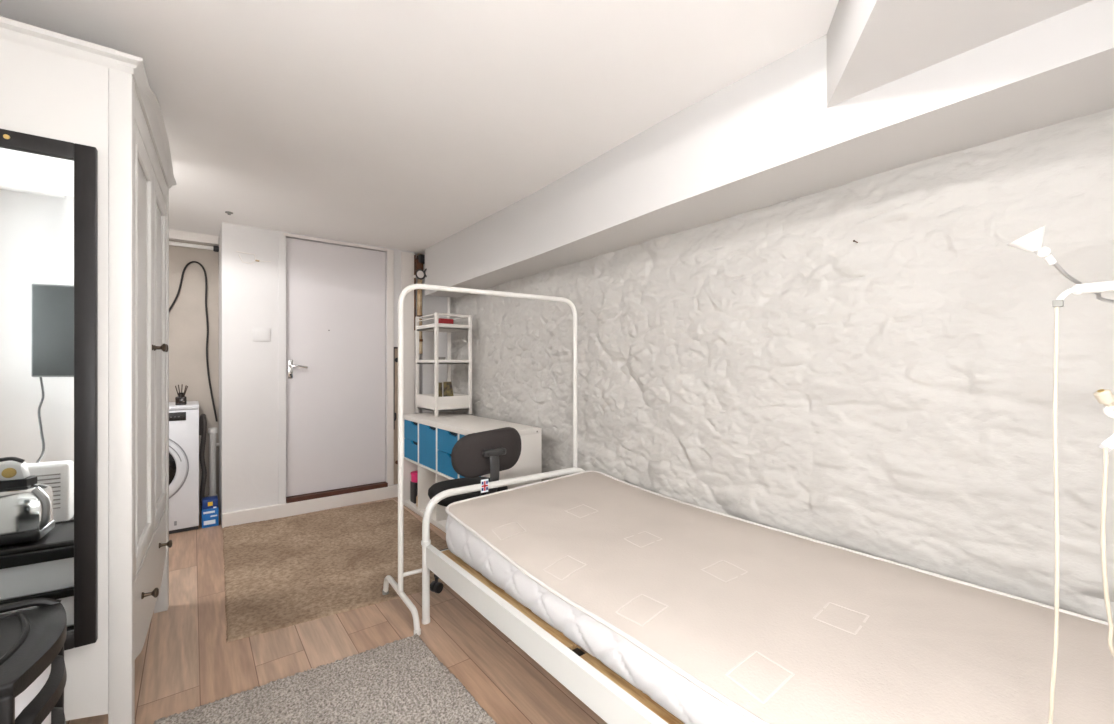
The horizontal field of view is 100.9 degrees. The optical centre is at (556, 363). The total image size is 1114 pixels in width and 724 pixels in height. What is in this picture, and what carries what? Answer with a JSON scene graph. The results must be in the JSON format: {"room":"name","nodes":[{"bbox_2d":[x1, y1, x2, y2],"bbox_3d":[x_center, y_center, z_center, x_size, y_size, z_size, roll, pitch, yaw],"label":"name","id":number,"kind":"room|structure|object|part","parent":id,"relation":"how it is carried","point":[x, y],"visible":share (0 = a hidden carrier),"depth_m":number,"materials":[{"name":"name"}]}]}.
{"room":"studio apartment","nodes":[
{"label":"studio apartment","id":0,"kind":"room"},
{"bbox_2d":[169,240,218,511],"bbox_3d":[-3.094,0.075,3.366,0.993,2.150,0.080,0,0,-38],"label":"wall","id":1,"kind":"structure","parent":0,"point":[187,316],"depth_m":3.55,"materials":[{"name":"paint"}]},
{"bbox_2d":[169,261,217,421],"bbox_3d":[-2.812,-0.170,3.495,0.377,1.242,0.044,0,0,-38],"label":"cable","id":2,"kind":"object","parent":1,"relation":"attached to","point":[187,264],"visible":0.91,"depth_m":3.58,"materials":[{"name":"black plastic"}]},
{"bbox_2d":[169,229,218,245],"bbox_3d":[-3.048,-0.968,3.314,0.980,0.065,0.060,0,0,-38],"label":"trim","id":3,"kind":"structure","parent":1,"relation":"attached to","point":[177,235],"depth_m":3.50,"materials":[{"name":"white"}]},
{"bbox_2d":[208,427,218,496],"bbox_3d":[-2.661,0.801,3.555,0.174,0.630,0.076,0,0,43],"label":"pipe","id":4,"kind":"object","parent":1,"relation":"attached to","point":[212,431],"visible":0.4,"depth_m":3.49,"materials":[{"name":"white plastic"}]},
{"bbox_2d":[219,222,446,524],"bbox_3d":[-1.827,0.075,4.046,1.837,2.150,0.590,0,0,-38],"label":"wall","id":5,"kind":"structure","parent":0,"point":[248,293],"depth_m":3.37,"materials":[{"name":"paint"}]},
{"bbox_2d":[169,241,218,251],"bbox_3d":[-3.026,-0.900,3.306,0.964,0.048,0.048,0,0,-38],"label":"pipe","id":6,"kind":"object","parent":5,"relation":"attached to","point":[214,248],"visible":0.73,"depth_m":3.50,"materials":[{"name":"white plastic"}]},
{"bbox_2d":[236,251,270,263],"bbox_3d":[-2.210,-0.768,3.356,0.215,0.082,0.018,0,0,-38],"label":"wire hook","id":7,"kind":"object","parent":5,"relation":"attached to","point":[236,251],"visible":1,"depth_m":3.34,"materials":[{"name":"white metal"}]},
{"bbox_2d":[253,328,269,341],"bbox_3d":[-2.175,-0.215,3.388,0.110,0.100,0.012,0,0,-38],"label":"plate","id":8,"kind":"object","parent":5,"relation":"attached to","point":[259,334],"visible":1,"depth_m":3.38,"materials":[{"name":"paint"}]},
{"bbox_2d":[278,233,285,503],"bbox_3d":[-2.076,0.035,3.473,0.050,2.030,0.017,0,0,-38],"label":"trim","id":9,"kind":"structure","parent":5,"relation":"attached to","point":[281,238],"depth_m":3.46,"materials":[{"name":"paint"}]},
{"bbox_2d":[222,484,397,527],"bbox_3d":[-1.792,1.101,3.680,1.437,0.098,0.045,0,0,-38],"label":"baseboard","id":10,"kind":"structure","parent":5,"relation":"attached to","point":[264,513],"depth_m":3.54,"materials":[{"name":"white wood"}]},
{"bbox_2d":[286,238,384,496],"bbox_3d":[-1.770,0.025,3.737,0.748,1.981,0.094,0,0,-38],"label":"door","id":11,"kind":"structure","parent":5,"relation":"in","point":[335,294],"depth_m":3.71,"materials":[{"name":"white wood"}]},
{"bbox_3d":[-2.043,0.037,3.525,0.034,0.145,0.009,0,0,-38],"label":"handle plate","id":12,"kind":"part","parent":11,"relation":"part of","materials":[{"name":"silver metal"}]},
{"bbox_3d":[-1.986,0.019,3.535,0.122,0.030,0.047,0,0,-38],"label":"lever handle","id":13,"kind":"part","parent":11,"relation":"part of","materials":[{"name":"silver metal"}]},
{"bbox_2d":[284,233,386,250],"bbox_3d":[-1.766,-0.979,3.717,0.770,0.022,0.020,0,0,-38],"label":"trim","id":14,"kind":"structure","parent":5,"relation":"attached to","point":[285,234],"depth_m":3.69,"materials":[{"name":"white wood"}]},
{"bbox_2d":[286,482,387,502],"bbox_3d":[-1.770,1.035,3.736,0.756,0.034,0.085,0,0,-38],"label":"trim","id":15,"kind":"structure","parent":5,"relation":"attached to","point":[315,495],"depth_m":3.69,"materials":[{"name":"brown wood"}]},
{"bbox_2d":[387,249,393,485],"bbox_3d":[-1.441,0.033,3.975,0.053,2.035,0.020,0,0,-38],"label":"trim","id":16,"kind":"structure","parent":5,"relation":"attached to","point":[390,253],"depth_m":3.97,"materials":[{"name":"white"}]},
{"bbox_2d":[394,347,397,483],"bbox_3d":[-1.398,0.450,4.020,0.058,1.200,0.042,0,0,-38],"label":"strip","id":17,"kind":"object","parent":5,"relation":"attached to","point":[395,348],"visible":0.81,"depth_m":4.02,"materials":[{"name":"brown wood"}]},
{"bbox_2d":[401,252,414,413],"bbox_3d":[-1.320,0.033,4.070,0.119,2.035,0.020,0,0,-38],"label":"trim","id":18,"kind":"structure","parent":5,"relation":"attached to","point":[407,259],"depth_m":4.07,"materials":[{"name":"white"}]},
{"bbox_2d":[412,254,426,353],"bbox_3d":[-1.198,-0.535,4.045,0.161,0.891,0.199,0,0,-38],"label":"copper pipe","id":19,"kind":"object","parent":5,"relation":"attached to","point":[419,260],"visible":0.72,"depth_m":4.08,"materials":[{"name":"metal"}]},
{"bbox_2d":[66,497,607,723],"bbox_3d":[-1.019,1.200,1.808,3.450,0.100,5.200,0,0,-38],"label":"floor","id":20,"kind":"structure","parent":0,"point":[185,661],"depth_m":1.85,"materials":[{"name":"brown wood"}]},
{"bbox_2d":[0,598,66,723],"bbox_3d":[-1.190,0.843,0.836,0.404,0.615,0.365,0,0,-38],"label":"chair","id":21,"kind":"object","parent":20,"relation":"on","point":[33,674],"visible":1,"depth_m":0.92,"materials":[{"name":"black plastic"}]},
{"bbox_3d":[-0.961,0.863,0.799,0.024,0.575,0.022,0,0,-38],"label":"post","id":22,"kind":"part","parent":21,"relation":"part of","materials":[{"name":"black plastic"}]},
{"bbox_3d":[-1.192,0.635,0.837,0.362,0.094,0.309,0,0,-38],"label":"drawer","id":23,"kind":"part","parent":21,"relation":"part of","materials":[{"name":"white plastic"}]},
{"bbox_3d":[-1.056,0.670,0.945,0.060,0.044,0.313,0,0,-38],"label":"drawer pull","id":24,"kind":"part","parent":21,"relation":"part of","materials":[{"name":"black plastic"}]},
{"bbox_3d":[-1.192,0.753,0.837,0.362,0.094,0.309,0,0,-38],"label":"drawer","id":25,"kind":"part","parent":21,"relation":"part of","materials":[{"name":"white plastic"}]},
{"bbox_3d":[-1.056,0.788,0.945,0.060,0.044,0.313,0,0,-38],"label":"drawer pull","id":26,"kind":"part","parent":21,"relation":"part of","materials":[{"name":"black plastic"}]},
{"bbox_3d":[-1.168,0.863,1.073,0.024,0.575,0.022,0,0,-38],"label":"post","id":27,"kind":"part","parent":21,"relation":"part of","materials":[{"name":"black plastic"}]},
{"bbox_2d":[0,16,176,723],"bbox_3d":[-1.758,0.107,1.593,0.627,2.086,1.125,0,0,-36],"label":"wardrobe","id":28,"kind":"object","parent":20,"relation":"on","point":[53,85],"visible":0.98,"depth_m":1.31,"materials":[{"name":"white wood"}]},
{"bbox_2d":[0,128,97,650],"bbox_3d":[-1.458,0.085,1.133,0.465,1.360,0.028,0,0,-36],"label":"wall mirror","id":29,"kind":"object","parent":28,"relation":"attached to","point":[49,187],"visible":1,"depth_m":1.22,"materials":[{"name":"black mirror"}]},
{"bbox_3d":[-1.464,0.075,1.163,0.480,1.820,0.020,0,0,-36],"label":"panel","id":30,"kind":"part","parent":28,"relation":"part of","materials":[{"name":"white wood"}]},
{"bbox_3d":[-1.781,-0.841,1.577,0.570,0.017,1.065,0,0,-36],"label":"panel","id":31,"kind":"part","parent":28,"relation":"part of","materials":[{"name":"white wood"}]},
{"bbox_3d":[-1.257,0.158,1.329,0.050,1.985,0.050,0,0,-36],"label":"leg","id":32,"kind":"part","parent":28,"relation":"part of","materials":[{"name":"white wood"}]},
{"bbox_3d":[-1.405,-0.043,1.552,0.018,1.403,0.477,0,0,-36],"label":"door","id":33,"kind":"part","parent":28,"relation":"part of","materials":[{"name":"white wood"}]},
{"bbox_3d":[-1.402,-0.043,1.554,0.017,1.284,0.358,0,0,-36],"label":"panel moulding","id":34,"kind":"part","parent":28,"relation":"part of","materials":[{"name":"white wood"}]},
{"bbox_3d":[-1.535,-0.885,1.754,0.056,0.102,1.125,0,0,-36],"label":"cornice","id":35,"kind":"part","parent":28,"relation":"part of","materials":[{"name":"white wood"}]},
{"bbox_3d":[-1.354,0.765,1.530,0.045,0.032,0.032,0,0,-36],"label":"knob","id":36,"kind":"part","parent":28,"relation":"part of","materials":[{"name":"brown metal"}]},
{"bbox_3d":[-1.546,0.807,1.746,0.018,0.285,0.961,0,0,-36],"label":"drawer","id":37,"kind":"part","parent":28,"relation":"part of","materials":[{"name":"white wood"}]},
{"bbox_3d":[-1.547,-0.791,1.745,0.026,0.087,0.965,0,0,-36],"label":"rail","id":38,"kind":"part","parent":28,"relation":"part of","materials":[{"name":"white wood"}]},
{"bbox_3d":[-1.686,-0.043,1.941,0.018,1.403,0.477,0,0,-36],"label":"door","id":39,"kind":"part","parent":28,"relation":"part of","materials":[{"name":"white wood"}]},
{"bbox_3d":[-1.502,-0.062,1.736,0.045,0.032,0.032,0,0,-36],"label":"knob","id":40,"kind":"part","parent":28,"relation":"part of","materials":[{"name":"brown metal"}]},
{"bbox_3d":[-1.683,-0.043,1.943,0.017,1.284,0.358,0,0,-36],"label":"panel moulding","id":41,"kind":"part","parent":28,"relation":"part of","materials":[{"name":"white wood"}]},
{"bbox_3d":[-1.851,0.158,2.152,0.050,1.985,0.050,0,0,-36],"label":"leg","id":42,"kind":"part","parent":28,"relation":"part of","materials":[{"name":"white wood"}]},
{"bbox_3d":[-1.637,0.755,1.924,0.045,0.032,0.032,0,0,-36],"label":"knob","id":43,"kind":"part","parent":28,"relation":"part of","materials":[{"name":"brown metal"}]},
{"bbox_2d":[169,401,198,533],"bbox_3d":[-2.850,0.717,3.174,0.598,0.866,0.484,0,0,-38],"label":"washing machine","id":44,"kind":"object","parent":20,"relation":"on","point":[183,419],"visible":0.29,"depth_m":3.15,"materials":[{"name":"white metal"}]},
{"bbox_3d":[-2.713,0.705,2.992,0.368,0.368,0.028,0,0,-38],"label":"door glass","id":45,"kind":"part","parent":44,"relation":"part of","materials":[{"name":"black glass"}]},
{"bbox_3d":[-2.719,0.705,2.999,0.486,0.486,0.022,0,0,-38],"label":"door","id":46,"kind":"part","parent":44,"relation":"part of","materials":[{"name":"white plastic"}]},
{"bbox_2d":[175,384,187,404],"bbox_3d":[-2.612,0.213,3.200,0.071,0.143,0.060,0,0,-38],"label":"reed diffuser","id":47,"kind":"object","parent":44,"relation":"on","point":[181,399],"visible":1,"depth_m":3.18,"materials":[{"name":"black"}]},
{"bbox_2d":[175,392,186,404],"bbox_3d":[-2.614,0.241,3.198,0.060,0.085,0.060,0,0,-38],"label":"bottle","id":48,"kind":"object","parent":47,"relation":"attached to","point":[181,399],"depth_m":3.18,"materials":[{"name":"black"}]},
{"bbox_3d":[-2.860,0.298,3.187,0.598,0.028,0.452,0,0,-38],"label":"lid","id":49,"kind":"part","parent":44,"relation":"part of","materials":[{"name":"white plastic"}]},
{"bbox_2d":[199,414,206,510],"bbox_3d":[-2.733,0.757,3.550,0.075,0.749,0.043,0,0,37],"label":"hose","id":50,"kind":"object","parent":44,"relation":"attached to","point":[202,419],"visible":0.94,"depth_m":3.54,"materials":[{"name":"grey"}]},
{"bbox_2d":[202,496,218,527],"bbox_3d":[-2.485,1.056,3.294,0.094,0.188,0.130,0,0,-38],"label":"carton","id":51,"kind":"object","parent":20,"relation":"on","point":[210,509],"visible":1,"depth_m":3.25,"materials":[{"name":"blue cardboard"}]},
{"bbox_2d":[154,633,496,723],"bbox_3d":[-0.512,1.139,1.185,0.882,0.021,1.402,0,0,-38],"label":"rug","id":52,"kind":"object","parent":20,"relation":"on","point":[400,681],"visible":1,"depth_m":1.56,"materials":[{"name":"grey carpet"}]},
{"bbox_2d":[222,500,447,642],"bbox_3d":[-1.354,1.143,2.867,1.222,0.012,1.776,0,0,-38],"label":"rug","id":53,"kind":"object","parent":20,"relation":"on","point":[279,573],"visible":0.91,"depth_m":2.63,"materials":[{"name":"brown carpet"}]},
{"bbox_2d":[447,297,449,318],"bbox_3d":[-0.987,0.268,4.194,0.028,1.765,0.027,0,0,-38],"label":"pipe","id":54,"kind":"object","parent":20,"relation":"on","point":[448,298],"visible":0.02,"depth_m":4.18,"materials":[{"name":"white"}]},
{"bbox_2d":[403,411,541,532],"bbox_3d":[-0.687,0.782,3.382,0.425,0.735,1.356,0,0,-38],"label":"base cabinet","id":55,"kind":"object","parent":20,"relation":"on","point":[429,440],"visible":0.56,"depth_m":3.28,"materials":[{"name":"white wood"}]},
{"bbox_3d":[-1.097,0.782,3.899,0.425,0.663,0.036,0,0,-38],"label":"panel","id":56,"kind":"part","parent":55,"relation":"part of","materials":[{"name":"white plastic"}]},
{"bbox_3d":[-1.150,0.529,3.646,0.014,0.148,0.291,0,0,-38],"label":"drawer","id":57,"kind":"part","parent":55,"relation":"part of","materials":[{"name":"blue wood"}]},
{"bbox_3d":[-1.150,0.683,3.646,0.014,0.148,0.291,0,0,-38],"label":"drawer","id":58,"kind":"part","parent":55,"relation":"part of","materials":[{"name":"blue wood"}]},
{"bbox_2d":[410,481,417,503],"bbox_3d":[-1.128,1.032,3.725,0.090,0.164,0.090,0,0,-38],"label":"tin","id":59,"kind":"object","parent":55,"relation":"on","point":[413,486],"visible":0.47,"depth_m":3.68,"materials":[{"name":"black metal"}]},
{"bbox_2d":[411,471,417,482],"bbox_3d":[-1.128,0.912,3.725,0.112,0.076,0.112,0,0,-38],"label":"pot","id":60,"kind":"object","parent":59,"relation":"on","point":[414,474],"visible":0.56,"depth_m":3.68,"materials":[{"name":"pink plastic"}]},
{"bbox_3d":[-1.128,0.915,3.725,0.104,0.070,0.104,0,0,-38],"label":"pot","id":61,"kind":"part","parent":60,"relation":"part of","materials":[{"name":"pink plastic"}]},
{"bbox_3d":[-0.687,1.132,3.382,0.425,0.036,1.355,0,0,-38],"label":"panel","id":62,"kind":"part","parent":55,"relation":"part of","materials":[{"name":"white plastic"}]},
{"bbox_3d":[-0.949,0.606,3.392,0.014,0.302,0.316,0,0,-38],"label":"cabinet door","id":63,"kind":"part","parent":55,"relation":"part of","materials":[{"name":"blue wood"}]},
{"bbox_2d":[404,457,453,479],"bbox_3d":[-0.687,0.767,3.383,0.424,0.015,1.283,0,0,-38],"label":"shelf","id":64,"kind":"object","parent":55,"relation":"attached to","point":[420,464],"depth_m":3.35,"materials":[{"name":"white wood"}]},
{"bbox_2d":[415,313,471,416],"bbox_3d":[-0.958,0.004,3.873,0.320,0.821,0.420,0,0,-38],"label":"tower","id":65,"kind":"object","parent":55,"relation":"on","point":[432,402],"visible":0.98,"depth_m":3.77,"materials":[{"name":"white plastic"}]},
{"bbox_3d":[-1.195,0.005,3.936,0.026,0.820,0.026,0,0,-38],"label":"post","id":66,"kind":"part","parent":65,"relation":"part of","materials":[{"name":"white plastic"}]},
{"bbox_3d":[-0.951,0.005,3.627,0.026,0.820,0.026,0,0,-38],"label":"post","id":67,"kind":"part","parent":65,"relation":"part of","materials":[{"name":"white plastic"}]},
{"bbox_2d":[438,382,441,396],"bbox_3d":[-0.958,0.256,3.720,0.060,0.211,0.020,0,0,-38],"label":"printed card","id":68,"kind":"object","parent":65,"relation":"on","point":[439,383],"visible":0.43,"depth_m":3.72,"materials":[{"name":"brown paper"}]},
{"bbox_2d":[417,323,468,331],"bbox_3d":[-0.958,-0.302,3.873,0.312,0.040,0.412,0,0,-38],"label":"tray","id":69,"kind":"object","parent":65,"relation":"on","point":[440,327],"depth_m":3.76,"materials":[{"name":"white plastic"}]},
{"bbox_2d":[417,360,468,363],"bbox_3d":[-0.958,-0.018,3.873,0.312,0.035,0.412,0,0,-38],"label":"tray","id":70,"kind":"object","parent":65,"relation":"on","point":[418,361],"depth_m":3.72,"materials":[{"name":"white plastic"}]},
{"bbox_2d":[417,393,468,411],"bbox_3d":[-0.958,0.318,3.873,0.312,0.115,0.412,0,0,-38],"label":"tray","id":71,"kind":"object","parent":65,"relation":"on","point":[431,402],"depth_m":3.72,"materials":[{"name":"white plastic"}]},
{"bbox_3d":[-0.956,-0.383,3.870,0.303,0.046,0.410,0,0,-38],"label":"guard rail","id":72,"kind":"part","parent":65,"relation":"part of","materials":[{"name":"white plastic"}]},
{"bbox_2d":[438,318,452,323],"bbox_3d":[-0.908,-0.330,3.730,0.120,0.071,0.065,0,0,-38],"label":"packet","id":73,"kind":"object","parent":65,"relation":"on","point":[440,320],"visible":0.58,"depth_m":3.70,"materials":[{"name":"red"}]},
{"bbox_2d":[443,382,453,396],"bbox_3d":[-0.882,0.253,3.754,0.098,0.216,0.040,0,0,-38],"label":"carton","id":74,"kind":"object","parent":65,"relation":"on","point":[447,386],"visible":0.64,"depth_m":3.74,"materials":[{"name":"brown cardboard"}]},
{"bbox_3d":[-0.965,0.005,4.119,0.026,0.820,0.026,0,0,-38],"label":"post","id":75,"kind":"part","parent":65,"relation":"part of","materials":[{"name":"white plastic"}]},
{"bbox_3d":[-0.720,0.005,3.810,0.026,0.820,0.026,0,0,-38],"label":"post","id":76,"kind":"part","parent":65,"relation":"part of","materials":[{"name":"white plastic"}]},
{"bbox_3d":[-0.738,0.529,3.126,0.014,0.148,0.323,0,0,-38],"label":"drawer","id":77,"kind":"part","parent":55,"relation":"part of","materials":[{"name":"blue wood"}]},
{"bbox_3d":[-0.738,0.683,3.126,0.014,0.148,0.323,0,0,-38],"label":"drawer","id":78,"kind":"part","parent":55,"relation":"part of","materials":[{"name":"blue wood"}]},
{"bbox_3d":[-0.687,0.433,3.382,0.425,0.036,1.355,0,0,-38],"label":"panel","id":79,"kind":"part","parent":55,"relation":"part of","materials":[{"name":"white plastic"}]},
{"bbox_3d":[-0.277,0.782,2.865,0.425,0.663,0.036,0,0,-38],"label":"panel","id":80,"kind":"part","parent":55,"relation":"part of","materials":[{"name":"white plastic"}]},
{"bbox_2d":[428,427,520,592],"bbox_3d":[-0.469,0.736,2.482,0.501,0.804,0.484,0,0,-38],"label":"office chair","id":81,"kind":"object","parent":20,"relation":"on","point":[474,455],"visible":0.43,"depth_m":2.32,"materials":[{"name":"grey plastic"}]},
{"bbox_3d":[-0.480,0.689,2.493,0.400,0.072,0.380,0,0,-38],"label":"seat","id":82,"kind":"part","parent":81,"relation":"part of","materials":[{"name":"black fabric"}]},
{"bbox_3d":[-0.348,0.454,2.380,0.406,0.240,0.091,0,0,-38],"label":"backrest","id":83,"kind":"part","parent":81,"relation":"part of","materials":[{"name":"black plastic"}]},
{"bbox_2d":[382,284,576,635],"bbox_3d":[-0.311,0.387,2.387,1.050,1.528,0.440,0,0,-33],"label":"clothes rack","id":84,"kind":"object","parent":20,"relation":"on","point":[398,588],"visible":0.66,"depth_m":2.11,"materials":[{"name":"white metal"}]},
{"bbox_3d":[-0.722,1.090,2.119,0.025,0.122,0.436,0,0,-38],"label":"foot rail","id":85,"kind":"part","parent":84,"relation":"part of","materials":[{"name":"white metal"}]},
{"bbox_2d":[421,467,684,723],"bbox_3d":[0.456,0.832,1.521,1.016,0.636,2.159,0,0,-38],"label":"frame","id":86,"kind":"object","parent":20,"relation":"on","point":[610,696],"visible":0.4,"depth_m":1.42,"materials":[{"name":"white metal"}]},
{"bbox_3d":[-0.202,0.862,2.351,1.008,0.572,0.032,0,0,-38],"label":"footboard","id":87,"kind":"part","parent":86,"relation":"part of","materials":[{"name":"white metal"}]},
{"bbox_3d":[-0.227,0.859,1.741,0.083,0.023,0.900,0,0,-38],"label":"slat rail","id":88,"kind":"part","parent":86,"relation":"part of","materials":[{"name":"brown wood"}]},
{"bbox_3d":[0.085,0.851,1.227,0.040,0.087,2.118,0,0,-38],"label":"rail","id":89,"kind":"part","parent":86,"relation":"part of","materials":[{"name":"white metal"}]},
{"bbox_3d":[0.427,0.859,0.916,0.083,0.023,1.105,0,0,-38],"label":"slat rail","id":90,"kind":"part","parent":86,"relation":"part of","materials":[{"name":"brown wood"}]},
{"bbox_2d":[445,471,1113,723],"bbox_3d":[0.486,0.696,1.558,0.953,0.285,2.078,0,0,-38],"label":"mattress","id":91,"kind":"object","parent":86,"relation":"on","point":[715,617],"visible":1,"depth_m":1.22,"materials":[{"name":"white fabric"}]},
{"bbox_2d":[1007,225,1113,723],"bbox_3d":[1.113,0.456,0.699,0.644,1.388,0.230,0,0,4],"label":"reading lamp","id":92,"kind":"object","parent":20,"relation":"on","point":[1033,241],"visible":1,"depth_m":0.80,"materials":[{"name":"white metal"}]},
{"bbox_3d":[1.113,-0.138,0.751,0.433,0.035,0.035,0,0,15],"label":"arm","id":93,"kind":"part","parent":92,"relation":"part of","materials":[{"name":"white metal"}]},
{"bbox_2d":[1099,434,1113,451],"bbox_3d":[0.966,0.136,0.800,0.039,0.036,0.020,0,0,0],"label":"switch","id":94,"kind":"object","parent":92,"relation":"attached to","point":[1108,444],"depth_m":0.80,"materials":[{"name":"white plastic"}]},
{"bbox_2d":[1100,448,1113,656],"bbox_3d":[1.134,0.608,0.743,0.225,1.024,0.324,0,0,-38],"label":"cable","id":95,"kind":"object","parent":92,"relation":"attached to","point":[1105,450],"depth_m":0.80,"materials":[{"name":"beige plastic"}]},
{"bbox_2d":[0,0,838,254],"bbox_3d":[-1.019,-1.050,1.808,3.450,0.100,5.200,0,0,-38],"label":"ceiling","id":96,"kind":"structure","parent":0,"point":[406,125],"depth_m":1.65,"materials":[{"name":"paint"}]},
{"bbox_2d":[450,108,1113,623],"bbox_3d":[0.256,0.080,2.819,0.196,2.160,5.100,0,0,-38],"label":"wall","id":97,"kind":"structure","parent":0,"point":[887,394],"depth_m":1.64,"materials":[{"name":"paint"}]},
{"bbox_2d":[425,0,1113,297],"bbox_3d":[0.302,-0.808,2.415,0.467,0.423,4.310,0,0,-38],"label":"beam","id":98,"kind":"structure","parent":97,"relation":"attached to","point":[770,136],"depth_m":1.56,"materials":[{"name":"paint"}]},
{"bbox_2d":[827,0,1092,107],"bbox_3d":[0.557,-0.897,0.569,1.540,0.245,1.040,0,0,-38],"label":"beam","id":99,"kind":"structure","parent":0,"point":[872,44],"depth_m":1.09,"materials":[{"name":"paint"}]}
]}

